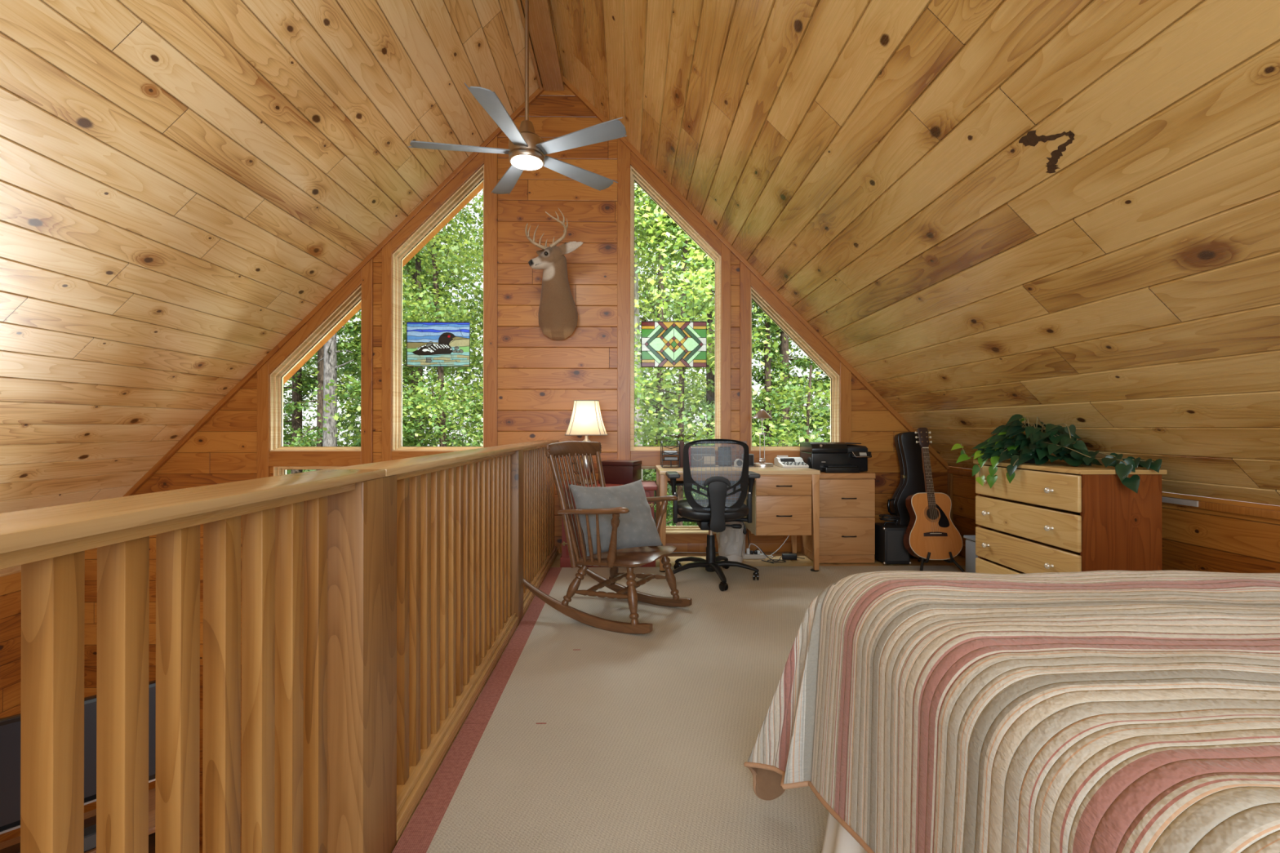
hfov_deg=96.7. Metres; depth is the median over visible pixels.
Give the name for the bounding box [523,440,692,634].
rocking chair
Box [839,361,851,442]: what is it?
trim
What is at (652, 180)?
trim
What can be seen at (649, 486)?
base cabinet
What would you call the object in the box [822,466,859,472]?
paper tray
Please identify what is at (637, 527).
cushion
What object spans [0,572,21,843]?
wall
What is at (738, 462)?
alarm clock
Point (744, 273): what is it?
trim
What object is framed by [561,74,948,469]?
trim
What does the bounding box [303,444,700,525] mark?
ground
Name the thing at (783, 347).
tree
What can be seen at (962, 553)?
baseboard
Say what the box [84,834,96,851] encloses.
grille
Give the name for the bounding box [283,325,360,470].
tree
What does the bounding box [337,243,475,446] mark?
tree
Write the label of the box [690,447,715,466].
desk organizer
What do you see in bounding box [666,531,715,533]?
trim
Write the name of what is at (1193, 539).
wall
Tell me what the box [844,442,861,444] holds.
tray
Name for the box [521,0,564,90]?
beam
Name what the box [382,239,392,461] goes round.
trim
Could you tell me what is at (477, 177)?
window
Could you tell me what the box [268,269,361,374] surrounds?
trim
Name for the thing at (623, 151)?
trim
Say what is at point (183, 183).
ceiling
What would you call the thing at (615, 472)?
box
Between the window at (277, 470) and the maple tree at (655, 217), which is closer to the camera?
the window at (277, 470)
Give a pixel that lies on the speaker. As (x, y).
(90, 833)
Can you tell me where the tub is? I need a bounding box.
[963,535,977,573]
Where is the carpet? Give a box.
[391,565,965,852]
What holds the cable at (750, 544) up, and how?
on the floor
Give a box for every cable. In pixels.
[674,551,718,553]
[748,543,773,558]
[755,548,781,561]
[761,559,786,563]
[770,535,789,555]
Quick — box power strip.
[742,548,765,559]
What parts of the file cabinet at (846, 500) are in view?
drawer, drawer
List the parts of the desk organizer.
drawer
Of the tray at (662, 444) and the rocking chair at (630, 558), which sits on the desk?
the tray at (662, 444)
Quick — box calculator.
[773,455,808,467]
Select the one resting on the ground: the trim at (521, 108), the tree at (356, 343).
the tree at (356, 343)
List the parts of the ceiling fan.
blade, blade, blade, blade, blade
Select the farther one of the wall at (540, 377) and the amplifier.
the wall at (540, 377)
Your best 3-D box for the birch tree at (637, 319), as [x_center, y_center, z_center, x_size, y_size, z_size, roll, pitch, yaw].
[-0.277,-1.897,10.112,3.739,12.353,4.041,0,0,-7]
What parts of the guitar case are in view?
handle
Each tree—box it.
[283,318,360,474]
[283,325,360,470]
[292,188,483,446]
[314,322,353,446]
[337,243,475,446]
[337,320,431,446]
[344,220,483,446]
[440,189,483,426]
[634,182,816,525]
[634,186,682,480]
[635,187,776,523]
[642,239,774,525]
[688,307,830,525]
[695,300,828,499]
[712,355,830,446]
[790,357,830,442]
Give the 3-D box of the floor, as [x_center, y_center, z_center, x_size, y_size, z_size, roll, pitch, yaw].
[0.980,1.182,1.127,3.495,0.242,7.420,0,0,-1]
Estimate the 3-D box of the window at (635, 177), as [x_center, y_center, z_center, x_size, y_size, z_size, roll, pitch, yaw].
[0.302,-1.006,4.897,0.770,2.424,0.135,0,0,-1]
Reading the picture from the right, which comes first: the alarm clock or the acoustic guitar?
the acoustic guitar
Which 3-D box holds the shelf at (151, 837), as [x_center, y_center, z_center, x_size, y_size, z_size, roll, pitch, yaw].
[-3.461,2.679,3.367,0.420,0.020,1.140,0,0,43]
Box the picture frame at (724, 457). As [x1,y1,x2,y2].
[717,446,731,466]
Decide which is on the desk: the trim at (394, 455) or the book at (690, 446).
the book at (690, 446)
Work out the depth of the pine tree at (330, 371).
11.80 m
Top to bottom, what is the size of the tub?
0.300 m
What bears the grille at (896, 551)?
attached to the amplifier
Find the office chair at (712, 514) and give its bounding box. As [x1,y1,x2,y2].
[665,439,760,591]
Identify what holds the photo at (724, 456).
attached to the picture frame at (724, 457)
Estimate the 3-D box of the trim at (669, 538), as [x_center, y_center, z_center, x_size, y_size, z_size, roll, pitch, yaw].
[0.303,0.943,4.814,0.770,0.090,0.020,0,0,-1]
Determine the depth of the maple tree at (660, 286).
17.42 m
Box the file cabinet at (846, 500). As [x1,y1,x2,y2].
[800,471,875,563]
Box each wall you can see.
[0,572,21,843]
[84,83,949,852]
[949,466,1279,573]
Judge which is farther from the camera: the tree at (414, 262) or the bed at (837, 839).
the tree at (414, 262)
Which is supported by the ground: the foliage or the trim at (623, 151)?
the foliage
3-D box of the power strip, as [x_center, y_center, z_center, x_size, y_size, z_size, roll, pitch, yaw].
[0.920,1.031,4.619,0.195,0.080,0.055,0,0,-1]
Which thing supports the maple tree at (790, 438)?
on the ground
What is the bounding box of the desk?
[655,465,820,572]
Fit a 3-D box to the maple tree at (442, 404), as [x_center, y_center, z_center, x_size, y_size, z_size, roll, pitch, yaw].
[-3.662,-1.347,10.953,5.445,11.258,5.264,0,0,23]
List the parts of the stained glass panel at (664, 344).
glass, frame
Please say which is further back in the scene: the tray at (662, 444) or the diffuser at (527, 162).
the tray at (662, 444)
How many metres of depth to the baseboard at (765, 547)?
4.82 m
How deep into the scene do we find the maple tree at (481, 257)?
14.56 m
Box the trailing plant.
[951,414,1162,493]
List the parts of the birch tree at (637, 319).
crown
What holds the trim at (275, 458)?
attached to the wall at (540, 377)
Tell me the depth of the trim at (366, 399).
4.76 m
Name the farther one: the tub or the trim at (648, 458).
the trim at (648, 458)
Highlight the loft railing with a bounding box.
[0,440,559,852]
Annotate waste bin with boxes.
[715,521,746,562]
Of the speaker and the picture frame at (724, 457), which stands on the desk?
the picture frame at (724, 457)
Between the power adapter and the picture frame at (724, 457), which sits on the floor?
the power adapter
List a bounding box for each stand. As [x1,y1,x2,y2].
[0,787,155,852]
[917,551,964,572]
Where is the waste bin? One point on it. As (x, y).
(731, 541)
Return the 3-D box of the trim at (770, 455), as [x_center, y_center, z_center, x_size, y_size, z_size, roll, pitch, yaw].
[1.321,0.270,4.837,0.765,0.127,0.020,0,0,-1]
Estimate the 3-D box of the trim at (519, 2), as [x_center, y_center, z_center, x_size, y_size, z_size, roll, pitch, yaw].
[-0.756,-2.857,1.103,0.023,0.030,7.420,0,0,-1]
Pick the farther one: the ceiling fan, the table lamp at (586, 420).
the table lamp at (586, 420)
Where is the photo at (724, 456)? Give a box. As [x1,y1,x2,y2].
[719,448,730,464]
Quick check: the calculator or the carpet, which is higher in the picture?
the calculator
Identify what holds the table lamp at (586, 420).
on the base cabinet at (649, 486)
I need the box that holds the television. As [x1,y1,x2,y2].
[0,680,155,852]
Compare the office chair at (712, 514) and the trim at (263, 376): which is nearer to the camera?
the office chair at (712, 514)
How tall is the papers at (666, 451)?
0.022 m
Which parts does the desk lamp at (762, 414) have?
lamp shade, stem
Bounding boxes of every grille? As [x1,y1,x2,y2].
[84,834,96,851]
[748,454,753,466]
[887,530,908,560]
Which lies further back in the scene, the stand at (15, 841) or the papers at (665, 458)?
the papers at (665, 458)
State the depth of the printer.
4.51 m
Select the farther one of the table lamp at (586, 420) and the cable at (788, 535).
the cable at (788, 535)
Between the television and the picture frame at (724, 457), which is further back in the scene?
the picture frame at (724, 457)
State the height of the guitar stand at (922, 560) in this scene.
0.251 m
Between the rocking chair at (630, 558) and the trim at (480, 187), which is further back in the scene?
the trim at (480, 187)
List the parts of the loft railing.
sub rail, cap rail, post, cap rail, sub rail, rail, plate, post, sub rail, rail, plate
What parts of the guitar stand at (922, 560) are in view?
arm, arm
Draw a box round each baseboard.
[560,542,800,552]
[958,545,965,557]
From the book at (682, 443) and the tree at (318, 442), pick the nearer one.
the book at (682, 443)
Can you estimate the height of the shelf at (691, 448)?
0.050 m
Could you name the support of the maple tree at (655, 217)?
on the ground
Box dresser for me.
[973,459,1167,573]
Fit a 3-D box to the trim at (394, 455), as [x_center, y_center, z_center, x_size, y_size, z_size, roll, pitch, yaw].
[-1.696,0.270,4.776,0.770,0.127,0.020,0,0,-1]
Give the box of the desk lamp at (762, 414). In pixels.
[751,408,773,466]
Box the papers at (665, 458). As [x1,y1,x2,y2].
[663,456,677,460]
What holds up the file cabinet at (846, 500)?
on the floor
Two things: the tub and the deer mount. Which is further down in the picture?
the tub
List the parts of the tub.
lid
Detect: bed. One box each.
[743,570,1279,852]
[821,812,866,852]
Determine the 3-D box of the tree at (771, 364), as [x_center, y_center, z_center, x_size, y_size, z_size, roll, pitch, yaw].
[2.796,-0.731,12.583,3.228,10.038,3.398,0,0,9]
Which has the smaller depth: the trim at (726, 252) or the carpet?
the carpet
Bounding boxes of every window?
[270,284,361,451]
[273,466,345,475]
[391,164,484,451]
[630,164,720,450]
[641,466,708,531]
[751,287,839,450]
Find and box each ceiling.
[0,0,542,577]
[547,0,1279,506]
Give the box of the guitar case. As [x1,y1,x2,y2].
[887,431,934,558]
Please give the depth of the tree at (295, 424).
13.82 m
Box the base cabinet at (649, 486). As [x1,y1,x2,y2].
[560,480,657,567]
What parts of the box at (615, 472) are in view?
lid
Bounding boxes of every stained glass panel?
[406,321,470,366]
[640,268,706,367]
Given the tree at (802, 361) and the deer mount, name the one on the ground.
the tree at (802, 361)
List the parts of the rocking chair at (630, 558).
post, crest rail, leg, armrest, post, leg, arm post, seat, leg, arm post, armrest, leg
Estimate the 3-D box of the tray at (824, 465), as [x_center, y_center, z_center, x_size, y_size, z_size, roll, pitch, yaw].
[1.577,0.311,4.489,0.230,0.008,0.115,0,0,-1]
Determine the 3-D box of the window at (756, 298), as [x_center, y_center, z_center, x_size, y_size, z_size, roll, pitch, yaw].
[1.319,-0.495,4.916,0.765,1.404,0.135,0,0,-1]
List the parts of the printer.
scanner lid, control panel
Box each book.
[678,441,684,466]
[688,446,690,466]
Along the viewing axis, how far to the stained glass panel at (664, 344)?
4.86 m
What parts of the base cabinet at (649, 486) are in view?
door, door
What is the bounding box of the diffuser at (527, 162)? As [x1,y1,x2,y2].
[511,155,542,170]
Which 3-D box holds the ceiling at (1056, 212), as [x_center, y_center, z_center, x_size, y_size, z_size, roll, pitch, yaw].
[1.142,-1.430,1.137,3.521,3.521,7.420,0,0,-1]
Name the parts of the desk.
leg, leg, drawer, drawer, leg, leg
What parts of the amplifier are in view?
cable coil, handle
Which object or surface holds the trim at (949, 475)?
attached to the wall at (1193, 539)
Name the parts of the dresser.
knob, knob, panel, drawer, drawer, drawer, drawer, knob, knob, knob, panel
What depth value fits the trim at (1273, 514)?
2.58 m
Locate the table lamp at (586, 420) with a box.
[564,400,608,484]
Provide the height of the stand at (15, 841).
1.250 m
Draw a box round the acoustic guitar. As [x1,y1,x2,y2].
[903,427,962,559]
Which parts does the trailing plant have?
planter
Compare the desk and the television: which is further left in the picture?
the television
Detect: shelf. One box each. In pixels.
[148,832,155,852]
[690,447,714,453]
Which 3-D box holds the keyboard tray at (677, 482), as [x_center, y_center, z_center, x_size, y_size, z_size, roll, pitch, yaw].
[0.517,0.430,4.365,0.600,0.015,0.320,0,0,-1]
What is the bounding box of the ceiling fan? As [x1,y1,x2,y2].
[408,0,626,194]
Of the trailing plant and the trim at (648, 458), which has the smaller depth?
the trailing plant
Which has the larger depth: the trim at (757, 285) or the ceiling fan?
the trim at (757, 285)
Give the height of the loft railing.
1.151 m
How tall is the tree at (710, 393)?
12.004 m
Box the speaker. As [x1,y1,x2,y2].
[18,824,96,852]
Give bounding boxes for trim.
[122,84,544,497]
[257,360,270,478]
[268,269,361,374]
[268,451,360,466]
[283,181,483,384]
[360,258,373,464]
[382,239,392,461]
[391,152,484,253]
[391,451,453,460]
[484,136,497,447]
[516,0,542,89]
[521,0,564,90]
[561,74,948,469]
[617,137,630,460]
[630,150,721,255]
[630,450,718,466]
[665,533,717,543]
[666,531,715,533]
[720,242,730,499]
[739,260,751,542]
[751,271,839,375]
[751,450,799,463]
[751,533,800,542]
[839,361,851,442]
[946,469,1279,519]
[947,473,952,522]
[1161,496,1199,506]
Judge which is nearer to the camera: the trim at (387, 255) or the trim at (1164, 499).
the trim at (1164, 499)
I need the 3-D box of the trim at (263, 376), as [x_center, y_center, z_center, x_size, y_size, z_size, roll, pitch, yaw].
[-3.143,0.218,4.747,0.095,1.540,0.020,0,0,-1]
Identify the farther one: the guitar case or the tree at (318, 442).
the tree at (318, 442)
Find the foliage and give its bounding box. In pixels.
[283,193,830,525]
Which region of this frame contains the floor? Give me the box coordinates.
[396,552,965,843]
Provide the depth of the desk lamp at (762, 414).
4.59 m
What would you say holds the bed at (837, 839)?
on the carpet
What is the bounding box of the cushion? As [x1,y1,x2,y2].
[568,479,662,556]
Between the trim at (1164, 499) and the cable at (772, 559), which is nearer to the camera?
the trim at (1164, 499)
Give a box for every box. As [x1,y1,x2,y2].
[598,459,641,484]
[742,453,754,466]
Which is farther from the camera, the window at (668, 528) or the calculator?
the window at (668, 528)
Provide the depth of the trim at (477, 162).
4.77 m
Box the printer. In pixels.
[800,442,871,472]
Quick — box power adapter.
[782,553,804,559]
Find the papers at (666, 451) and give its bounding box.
[663,450,677,454]
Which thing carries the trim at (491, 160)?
attached to the wall at (540, 377)
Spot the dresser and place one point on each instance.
(1055, 516)
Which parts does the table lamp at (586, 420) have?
lamp shade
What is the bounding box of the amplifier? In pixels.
[874,514,911,564]
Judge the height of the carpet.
0.010 m
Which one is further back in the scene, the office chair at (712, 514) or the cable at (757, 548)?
the cable at (757, 548)
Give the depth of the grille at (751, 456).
4.58 m
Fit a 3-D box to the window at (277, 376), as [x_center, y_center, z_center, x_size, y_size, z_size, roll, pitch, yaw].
[-2.715,-0.496,4.835,0.765,1.404,0.135,0,0,-1]
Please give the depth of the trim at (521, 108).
4.74 m
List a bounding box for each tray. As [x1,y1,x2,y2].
[660,440,679,467]
[667,480,748,485]
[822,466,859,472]
[824,465,857,466]
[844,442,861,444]
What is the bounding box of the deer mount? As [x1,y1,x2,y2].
[524,208,583,340]
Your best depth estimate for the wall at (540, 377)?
4.81 m
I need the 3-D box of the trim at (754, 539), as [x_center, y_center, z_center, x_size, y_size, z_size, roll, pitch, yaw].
[1.321,0.944,4.835,0.765,0.090,0.020,0,0,-1]
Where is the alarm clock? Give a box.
[733,458,742,467]

